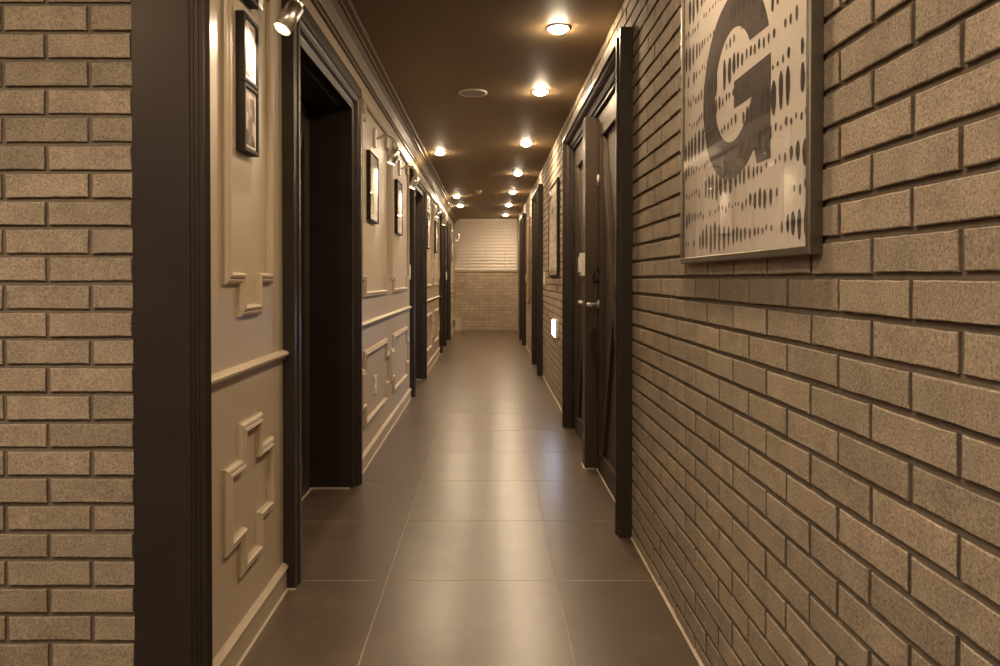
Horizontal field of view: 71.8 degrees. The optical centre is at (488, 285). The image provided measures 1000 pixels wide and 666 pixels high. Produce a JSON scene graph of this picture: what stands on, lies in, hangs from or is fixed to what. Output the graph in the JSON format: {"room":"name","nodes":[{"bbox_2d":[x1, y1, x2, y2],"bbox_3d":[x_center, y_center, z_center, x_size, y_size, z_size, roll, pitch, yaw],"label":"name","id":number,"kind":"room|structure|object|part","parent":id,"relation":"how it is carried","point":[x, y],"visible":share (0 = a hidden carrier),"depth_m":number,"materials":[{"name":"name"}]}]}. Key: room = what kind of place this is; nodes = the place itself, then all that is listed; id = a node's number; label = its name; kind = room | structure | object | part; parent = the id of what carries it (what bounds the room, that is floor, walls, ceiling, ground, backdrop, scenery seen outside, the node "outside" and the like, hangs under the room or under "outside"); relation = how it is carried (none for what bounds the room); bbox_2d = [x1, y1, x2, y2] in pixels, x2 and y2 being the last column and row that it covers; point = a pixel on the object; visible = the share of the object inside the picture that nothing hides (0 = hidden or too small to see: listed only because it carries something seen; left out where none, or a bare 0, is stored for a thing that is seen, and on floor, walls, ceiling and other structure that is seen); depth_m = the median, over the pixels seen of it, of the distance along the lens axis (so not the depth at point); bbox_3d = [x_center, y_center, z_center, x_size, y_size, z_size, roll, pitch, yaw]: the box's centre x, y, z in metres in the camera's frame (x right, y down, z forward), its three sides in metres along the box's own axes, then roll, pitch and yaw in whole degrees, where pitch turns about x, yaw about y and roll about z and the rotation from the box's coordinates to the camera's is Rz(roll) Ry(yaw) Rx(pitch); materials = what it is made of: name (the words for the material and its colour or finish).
{"room":"hotel corridor","nodes":[
{"label":"hotel corridor","id":0,"kind":"room"},
{"bbox_2d":[0,0,134,665],"bbox_3d":[-2.210,-0.085,1.636,2.980,2.276,0.092,0,1,0],"label":"wall","id":1,"kind":"structure","parent":0,"point":[67,431],"depth_m":1.60,"materials":[{"name":"beige brick"}]},
{"bbox_2d":[131,0,212,665],"bbox_3d":[-0.744,-0.085,1.638,0.152,2.274,0.102,0,1,0],"label":"post","id":2,"kind":"object","parent":1,"relation":"attached to","point":[170,39],"visible":1,"depth_m":1.59,"materials":[{"name":"black wood"}]},
{"bbox_2d":[210,0,453,658],"bbox_3d":[-0.826,-0.151,7.915,0.240,2.274,12.467,0,1,0],"label":"wall","id":3,"kind":"structure","parent":0,"point":[235,340],"depth_m":2.15,"materials":[{"name":"beige paint"}]},
{"bbox_2d":[220,0,273,316],"bbox_3d":[-0.696,-0.467,2.017,0.020,1.112,0.400,0,1,0],"label":"trim","id":4,"kind":"structure","parent":3,"relation":"attached to","point":[228,277],"depth_m":1.93,"materials":[{"name":"beige paint"}]},
{"bbox_2d":[235,10,258,90],"bbox_3d":[-0.693,-0.670,1.981,0.026,0.193,0.120,0,1,0],"label":"framed picture","id":5,"kind":"object","parent":3,"relation":"attached to","point":[246,29],"visible":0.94,"depth_m":1.95,"materials":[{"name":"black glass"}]},
{"bbox_2d":[246,22,254,81],"bbox_3d":[-0.687,-0.670,1.981,0.002,0.149,0.076,0,1,0],"label":"photo","id":6,"kind":"object","parent":5,"relation":"attached to","point":[250,26],"depth_m":1.98},
{"bbox_2d":[236,80,258,156],"bbox_3d":[-0.693,-0.475,1.983,0.026,0.193,0.120,0,1,0],"label":"framed picture","id":7,"kind":"object","parent":3,"relation":"attached to","point":[247,97],"visible":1,"depth_m":1.96,"materials":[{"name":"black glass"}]},
{"bbox_2d":[246,91,254,147],"bbox_3d":[-0.687,-0.475,1.983,0.002,0.149,0.076,0,1,0],"label":"photo","id":8,"kind":"object","parent":7,"relation":"attached to","point":[250,95],"depth_m":1.98},
{"bbox_2d":[222,412,273,577],"bbox_3d":[-0.696,0.605,2.028,0.020,0.432,0.400,0,1,0],"label":"trim","id":9,"kind":"structure","parent":3,"relation":"attached to","point":[231,540],"depth_m":1.95,"materials":[{"name":"beige paint"}]},
{"bbox_2d":[211,350,288,388],"bbox_3d":[-0.694,0.241,2.026,0.024,0.034,0.667,0,1,0],"label":"chair rail","id":10,"kind":"object","parent":3,"relation":"attached to","point":[224,376],"visible":0.74,"depth_m":1.96,"materials":[{"name":"beige paint"}]},
{"bbox_2d":[242,0,258,8],"bbox_3d":[-0.693,-0.912,1.979,0.026,0.193,0.120,0,1,0],"label":"framed picture","id":11,"kind":"object","parent":3,"relation":"attached to","point":[252,4],"visible":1,"depth_m":2.01,"materials":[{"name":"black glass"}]},
{"bbox_2d":[257,0,303,35],"bbox_3d":[-0.637,-0.844,2.042,0.170,0.220,0.087,0,1,19],"label":"picture light","id":12,"kind":"object","parent":3,"relation":"attached to","point":[291,13],"visible":0.94,"depth_m":2.01,"materials":[{"name":"silver metal"}]},
{"bbox_3d":[-0.697,-0.896,2.083,0.018,0.116,0.048,0,1,0],"label":"wall plate","id":13,"kind":"part","parent":12,"relation":"part of","materials":[{"name":"silver metal"}]},
{"bbox_2d":[281,0,362,589],"bbox_3d":[-0.802,0.008,2.991,0.284,2.060,1.279,0,1,0],"label":"door","id":14,"kind":"structure","parent":3,"relation":"in","point":[322,100],"depth_m":3.48,"materials":[{"name":"paint"}]},
{"bbox_2d":[213,326,454,665],"bbox_3d":[-0.697,0.941,7.880,0.018,0.092,12.360,0,1,0],"label":"baseboard","id":15,"kind":"structure","parent":3,"relation":"attached to","point":[237,646],"depth_m":2.15,"materials":[{"name":"beige paint"}]},
{"bbox_2d":[366,150,378,223],"bbox_3d":[-0.694,-0.579,4.124,0.024,0.406,0.296,0,1,0],"label":"framed picture","id":16,"kind":"object","parent":3,"relation":"attached to","point":[372,161],"visible":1,"depth_m":4.07,"materials":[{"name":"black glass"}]},
{"bbox_2d":[371,159,376,216],"bbox_3d":[-0.689,-0.579,4.124,0.002,0.320,0.210,0,1,0],"label":"photo","id":17,"kind":"object","parent":16,"relation":"attached to","point":[373,161],"depth_m":4.11},
{"bbox_2d":[374,374,376,394],"bbox_3d":[-0.701,0.612,4.257,0.012,0.116,0.076,0,1,0],"label":"wall socket","id":18,"kind":"object","parent":3,"relation":"attached to","point":[375,375],"visible":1,"depth_m":4.24,"materials":[{"name":"white plastic"}]},
{"bbox_2d":[362,98,389,297],"bbox_3d":[-0.696,-0.491,4.278,0.020,1.112,1.067,0,1,0],"label":"trim","id":19,"kind":"structure","parent":3,"relation":"attached to","point":[365,107],"depth_m":4.34,"materials":[{"name":"beige paint"}]},
{"bbox_2d":[362,338,389,427],"bbox_3d":[-0.696,0.581,4.289,0.020,0.432,1.067,0,1,0],"label":"trim","id":20,"kind":"structure","parent":3,"relation":"attached to","point":[366,420],"depth_m":4.13,"materials":[{"name":"beige paint"}]},
{"bbox_2d":[311,0,458,223],"bbox_3d":[-0.652,-1.233,7.812,0.108,0.108,12.450,0,1,0],"label":"crown molding","id":21,"kind":"structure","parent":3,"relation":"attached to","point":[341,17],"depth_m":3.97,"materials":[{"name":"brown paint"}]},
{"bbox_2d":[373,128,399,164],"bbox_3d":[-0.625,-0.847,4.226,0.161,0.223,0.060,0,1,0],"label":"picture light","id":22,"kind":"object","parent":3,"relation":"attached to","point":[393,156],"visible":1,"depth_m":4.21,"materials":[{"name":"silver metal"}]},
{"bbox_3d":[-0.697,-0.900,4.231,0.018,0.116,0.048,0,1,0],"label":"wall plate","id":23,"kind":"part","parent":22,"relation":"part of","materials":[{"name":"silver metal"}]},
{"bbox_3d":[-0.624,-0.881,4.231,0.137,0.086,0.016,0,1,0],"label":"arm","id":24,"kind":"part","parent":22,"relation":"part of","materials":[{"name":"silver metal"}]},
{"bbox_2d":[362,306,411,327],"bbox_3d":[-0.694,0.211,4.883,0.024,0.034,2.500,0,1,0],"label":"chair rail","id":25,"kind":"object","parent":3,"relation":"attached to","point":[369,322],"visible":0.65,"depth_m":4.52,"materials":[{"name":"beige paint"}]},
{"bbox_2d":[394,179,402,235],"bbox_3d":[-0.694,-0.592,5.304,0.024,0.406,0.296,0,1,0],"label":"framed picture","id":26,"kind":"object","parent":3,"relation":"attached to","point":[398,186],"visible":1,"depth_m":5.25,"materials":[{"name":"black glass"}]},
{"bbox_2d":[398,186,400,229],"bbox_3d":[-0.689,-0.592,5.304,0.002,0.320,0.210,0,1,0],"label":"photo","id":27,"kind":"object","parent":26,"relation":"attached to","point":[399,187],"depth_m":5.30},
{"bbox_2d":[390,140,409,292],"bbox_3d":[-0.696,-0.503,5.442,0.020,1.112,1.067,0,1,0],"label":"trim","id":28,"kind":"structure","parent":3,"relation":"attached to","point":[394,290],"depth_m":5.03,"materials":[{"name":"beige paint"}]},
{"bbox_2d":[390,326,409,392],"bbox_3d":[-0.696,0.569,5.454,0.020,0.432,1.067,0,1,0],"label":"trim","id":29,"kind":"structure","parent":3,"relation":"attached to","point":[394,335],"depth_m":5.20,"materials":[{"name":"beige paint"}]},
{"bbox_2d":[398,161,418,188],"bbox_3d":[-0.625,-0.859,5.386,0.161,0.223,0.060,0,1,0],"label":"picture light","id":30,"kind":"object","parent":3,"relation":"attached to","point":[415,179],"visible":1,"depth_m":5.37,"materials":[{"name":"silver metal"}]},
{"bbox_3d":[-0.697,-0.912,5.391,0.018,0.116,0.048,0,1,0],"label":"wall plate","id":31,"kind":"part","parent":30,"relation":"part of","materials":[{"name":"silver metal"}]},
{"bbox_3d":[-0.624,-0.893,5.391,0.137,0.086,0.016,0,1,0],"label":"arm","id":32,"kind":"part","parent":30,"relation":"part of","materials":[{"name":"silver metal"}]},
{"bbox_2d":[409,166,426,397],"bbox_3d":[-0.802,-0.032,6.757,0.284,2.060,1.266,0,1,0],"label":"door","id":33,"kind":"structure","parent":3,"relation":"in","point":[418,196],"depth_m":7.25,"materials":[{"name":"paint"}]},
{"bbox_2d":[427,212,429,248],"bbox_3d":[-0.694,-0.618,7.854,0.024,0.406,0.296,0,1,0],"label":"framed picture","id":34,"kind":"object","parent":3,"relation":"attached to","point":[428,214],"visible":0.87,"depth_m":7.81,"materials":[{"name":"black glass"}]},
{"bbox_3d":[-0.686,-0.618,7.854,0.002,0.384,0.274,0,1,0],"label":"glass","id":35,"kind":"part","parent":34,"relation":"part of","materials":[{"name":"glass"}]},
{"bbox_2d":[427,189,432,287],"bbox_3d":[-0.696,-0.530,8.010,0.020,1.112,1.002,0,1,0],"label":"trim","id":36,"kind":"structure","parent":3,"relation":"attached to","point":[428,192],"depth_m":8.47,"materials":[{"name":"beige paint"}]},
{"bbox_2d":[427,312,432,351],"bbox_3d":[-0.696,0.542,8.021,0.020,0.432,1.002,0,1,0],"label":"trim","id":37,"kind":"structure","parent":3,"relation":"attached to","point":[430,313],"depth_m":8.38,"materials":[{"name":"beige paint"}]},
{"bbox_2d":[427,295,440,301],"bbox_3d":[-0.694,0.172,8.572,0.024,0.034,2.360,0,1,0],"label":"chair rail","id":38,"kind":"object","parent":3,"relation":"attached to","point":[439,296],"visible":0.65,"depth_m":8.58,"materials":[{"name":"beige paint"}]},
{"bbox_2d":[428,199,441,217],"bbox_3d":[-0.625,-0.886,7.965,0.161,0.223,0.060,0,1,0],"label":"picture light","id":39,"kind":"object","parent":3,"relation":"attached to","point":[439,211],"visible":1,"depth_m":7.95,"materials":[{"name":"silver metal"}]},
{"bbox_2d":[434,221,437,252],"bbox_3d":[-0.694,-0.630,9.024,0.024,0.406,0.296,0,1,0],"label":"framed picture","id":40,"kind":"object","parent":3,"relation":"attached to","point":[435,222],"visible":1,"depth_m":8.98,"materials":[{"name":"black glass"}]},
{"bbox_3d":[-0.686,-0.630,9.024,0.002,0.384,0.274,0,1,0],"label":"glass","id":41,"kind":"part","parent":40,"relation":"part of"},
{"bbox_2d":[433,199,439,286],"bbox_3d":[-0.696,-0.541,9.120,0.020,1.112,1.002,0,1,0],"label":"trim","id":42,"kind":"structure","parent":3,"relation":"attached to","point":[434,284],"depth_m":9.49,"materials":[{"name":"beige paint"}]},
{"bbox_2d":[433,308,439,343],"bbox_3d":[-0.696,0.530,9.131,0.020,0.432,1.002,0,1,0],"label":"trim","id":43,"kind":"structure","parent":3,"relation":"attached to","point":[436,309],"depth_m":8.97,"materials":[{"name":"beige paint"}]},
{"bbox_2d":[436,209,447,225],"bbox_3d":[-0.625,-0.898,9.125,0.161,0.223,0.060,0,1,0],"label":"picture light","id":44,"kind":"object","parent":3,"relation":"attached to","point":[444,222],"visible":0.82,"depth_m":9.11,"materials":[{"name":"silver metal"}]},
{"bbox_2d":[439,208,450,353],"bbox_3d":[-0.802,-0.075,10.857,0.284,2.060,2.226,0,1,0],"label":"door","id":45,"kind":"structure","parent":3,"relation":"in","point":[445,231],"depth_m":10.80,"materials":[{"name":"paint"}]},
{"bbox_2d":[451,224,451,283],"bbox_3d":[-0.696,-0.577,12.545,0.020,1.112,0.832,0,1,0],"label":"trim","id":46,"kind":"structure","parent":3,"relation":"attached to","point":[451,224],"depth_m":12.93,"materials":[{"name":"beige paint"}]},
{"bbox_2d":[451,238,452,259],"bbox_3d":[-0.694,-0.672,12.944,0.024,0.406,0.296,0,1,0],"label":"framed picture","id":47,"kind":"object","parent":3,"relation":"attached to","point":[451,238],"visible":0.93,"depth_m":12.80,"materials":[{"name":"grey metal"}]},
{"bbox_2d":[452,225,454,283],"bbox_3d":[-0.696,-0.587,13.465,0.020,1.112,0.852,0,1,0],"label":"trim","id":48,"kind":"structure","parent":3,"relation":"attached to","point":[452,225],"depth_m":13.76,"materials":[{"name":"beige paint"}]},
{"bbox_2d":[452,299,454,321],"bbox_3d":[-0.696,0.485,13.476,0.020,0.432,0.852,0,1,0],"label":"trim","id":49,"kind":"structure","parent":3,"relation":"attached to","point":[452,299],"depth_m":13.35,"materials":[{"name":"beige paint"}]},
{"bbox_2d":[240,330,699,665],"bbox_3d":[-1.480,1.042,5.437,4.959,0.060,17.996,0,1,0],"label":"floor","id":50,"kind":"structure","parent":0,"point":[477,532],"depth_m":2.66,"materials":[{"name":"tile"}]},
{"bbox_2d":[455,318,461,330],"bbox_3d":[-0.625,0.792,13.974,0.132,0.262,0.148,0,1,0],"label":"box","id":51,"kind":"object","parent":50,"relation":"on","point":[457,320],"visible":0.99,"depth_m":13.90,"materials":[{"name":"beige paint"}]},
{"bbox_2d":[454,219,517,329],"bbox_3d":[-0.044,-0.216,14.118,1.364,2.275,0.142,0,1,0],"label":"wall","id":52,"kind":"structure","parent":0,"point":[483,300],"depth_m":14.06,"materials":[{"name":"brick"}]},
{"bbox_2d":[454,221,517,271],"bbox_3d":[-0.059,-0.812,14.086,1.294,1.082,0.112,0,1,0],"label":"window","id":53,"kind":"structure","parent":52,"relation":"in","point":[517,221],"depth_m":14.04,"materials":[{"name":"white plastic"}]},
{"bbox_2d":[455,219,516,270],"bbox_3d":[-0.059,-0.822,14.026,1.254,1.054,0.073,0,1,0],"label":"blind","id":54,"kind":"object","parent":53,"relation":"attached to","point":[483,244],"visible":0.95,"depth_m":14.04,"materials":[{"name":"beige fabric"}]},
{"bbox_3d":[-0.436,-0.808,14.014,0.003,0.990,0.003,1,1,45],"label":"ladder cord","id":55,"kind":"part","parent":54,"relation":"part of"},
{"bbox_3d":[-0.059,-0.311,14.039,1.254,0.033,0.042,0,1,0],"label":"rail","id":56,"kind":"part","parent":54,"relation":"part of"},
{"bbox_3d":[-0.059,-0.281,14.092,1.290,0.018,0.112,0,1,0],"label":"sill","id":57,"kind":"part","parent":53,"relation":"part of","materials":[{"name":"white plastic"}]},
{"bbox_2d":[351,0,624,218],"bbox_3d":[-1.350,-1.302,5.412,4.700,0.080,17.450,0,1,0],"label":"ceiling","id":58,"kind":"structure","parent":0,"point":[431,51],"depth_m":4.11,"materials":[{"name":"brown paint"}]},
{"bbox_2d":[459,89,486,96],"bbox_3d":[-0.104,-1.249,4.487,0.188,0.011,0.188,0,1,0],"label":"ceiling speaker","id":59,"kind":"object","parent":58,"relation":"attached to","point":[466,92],"visible":1,"depth_m":4.47,"materials":[{"name":"white plastic"}]},
{"bbox_2d":[520,142,531,146],"bbox_3d":[0.333,-1.259,6.187,0.112,0.030,0.112,0,1,0],"label":"recessed light","id":60,"kind":"object","parent":58,"relation":"in","point":[525,144],"visible":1,"depth_m":6.16,"materials":[{"name":"white glass"}]},
{"bbox_2d":[532,89,548,95],"bbox_3d":[0.332,-1.241,4.457,0.112,0.030,0.112,0,1,0],"label":"recessed light","id":61,"kind":"object","parent":58,"relation":"in","point":[539,92],"visible":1,"depth_m":4.43,"materials":[{"name":"white glass"}]},
{"bbox_2d":[547,24,569,33],"bbox_3d":[0.334,-1.229,3.327,0.112,0.030,0.112,0,1,0],"label":"recessed light","id":62,"kind":"object","parent":58,"relation":"in","point":[554,28],"visible":1,"depth_m":3.30,"materials":[{"name":"white glass"}]},
{"bbox_2d":[518,0,999,665],"bbox_3d":[0.657,-0.126,5.473,0.142,2.277,17.351,0,1,0],"label":"wall","id":63,"kind":"structure","parent":0,"point":[816,438],"depth_m":1.14,"materials":[{"name":"beige brick"}]},
{"bbox_2d":[519,213,526,344],"bbox_3d":[0.617,-0.098,11.495,0.181,2.094,1.130,0,1,0],"label":"door","id":64,"kind":"structure","parent":63,"relation":"in","point":[522,223],"depth_m":10.96,"materials":[{"name":"paint"}]},
{"bbox_2d":[526,216,530,301],"bbox_3d":[0.572,-0.371,10.047,0.030,1.200,0.680,0,1,0],"label":"wood panel","id":65,"kind":"object","parent":63,"relation":"attached to","point":[528,221],"visible":1,"depth_m":9.73,"materials":[{"name":"brown wood"}]},
{"bbox_2d":[531,184,543,375],"bbox_3d":[0.617,-0.062,8.058,0.181,2.094,1.063,0,1,0],"label":"door","id":66,"kind":"structure","parent":63,"relation":"in","point":[537,248],"depth_m":7.56,"materials":[{"name":"paint"}]},
{"bbox_2d":[548,177,559,275],"bbox_3d":[0.575,-0.490,6.140,0.024,0.820,0.820,0,1,0],"label":"framed print","id":67,"kind":"object","parent":63,"relation":"attached to","point":[554,190],"visible":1,"depth_m":5.96,"materials":[{"name":"paper"}]},
{"bbox_3d":[0.567,-0.490,6.140,0.002,0.790,0.790,0,1,0],"label":"glass","id":68,"kind":"part","parent":67,"relation":"part of","materials":[{"name":"glass"}]},
{"bbox_2d":[552,318,557,337],"bbox_3d":[0.575,0.371,5.984,0.030,0.156,0.260,0,1,0],"label":"light","id":69,"kind":"object","parent":63,"relation":"attached to","point":[554,320],"visible":1,"depth_m":5.89,"materials":[{"name":"white plastic"}]},
{"bbox_3d":[0.561,0.371,5.984,0.003,0.136,0.240,0,1,0],"label":"light panel","id":70,"kind":"part","parent":69,"relation":"part of","materials":[{"name":"white plastic"}]},
{"bbox_2d":[562,27,634,537],"bbox_3d":[0.617,-0.019,3.908,0.181,2.094,2.164,0,1,0],"label":"door","id":71,"kind":"structure","parent":63,"relation":"in","point":[597,144],"depth_m":3.73,"materials":[{"name":"paint"}]},
{"bbox_2d":[578,253,584,275],"bbox_3d":[0.522,-0.117,3.904,0.031,0.128,0.090,0,1,0],"label":"light switch","id":72,"kind":"object","parent":71,"relation":"attached to","point":[581,259],"visible":1,"depth_m":3.86,"materials":[{"name":"white plastic"}]},
{"bbox_3d":[0.568,0.105,3.745,0.072,0.049,0.150,0,1,0],"label":"lever handle","id":73,"kind":"part","parent":71,"relation":"part of","materials":[{"name":"silver metal"}]},
{"bbox_3d":[0.584,-0.051,3.790,0.040,0.086,0.054,0,1,0],"label":"pull handle","id":74,"kind":"part","parent":71,"relation":"part of","materials":[{"name":"brown metal"}]},
{"bbox_2d":[518,331,703,665],"bbox_3d":[0.588,1.008,5.436,0.012,0.008,17.250,0,1,0],"label":"baseboard","id":75,"kind":"structure","parent":63,"relation":"attached to","point":[633,541],"depth_m":2.26,"materials":[{"name":"beige wood"}]},
{"bbox_2d":[680,0,823,263],"bbox_3d":[0.575,-0.469,1.620,0.024,0.820,0.820,0,1,0],"label":"framed print","id":76,"kind":"object","parent":63,"relation":"attached to","point":[751,139],"visible":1,"depth_m":1.50,"materials":[{"name":"beige paper"}]}
]}

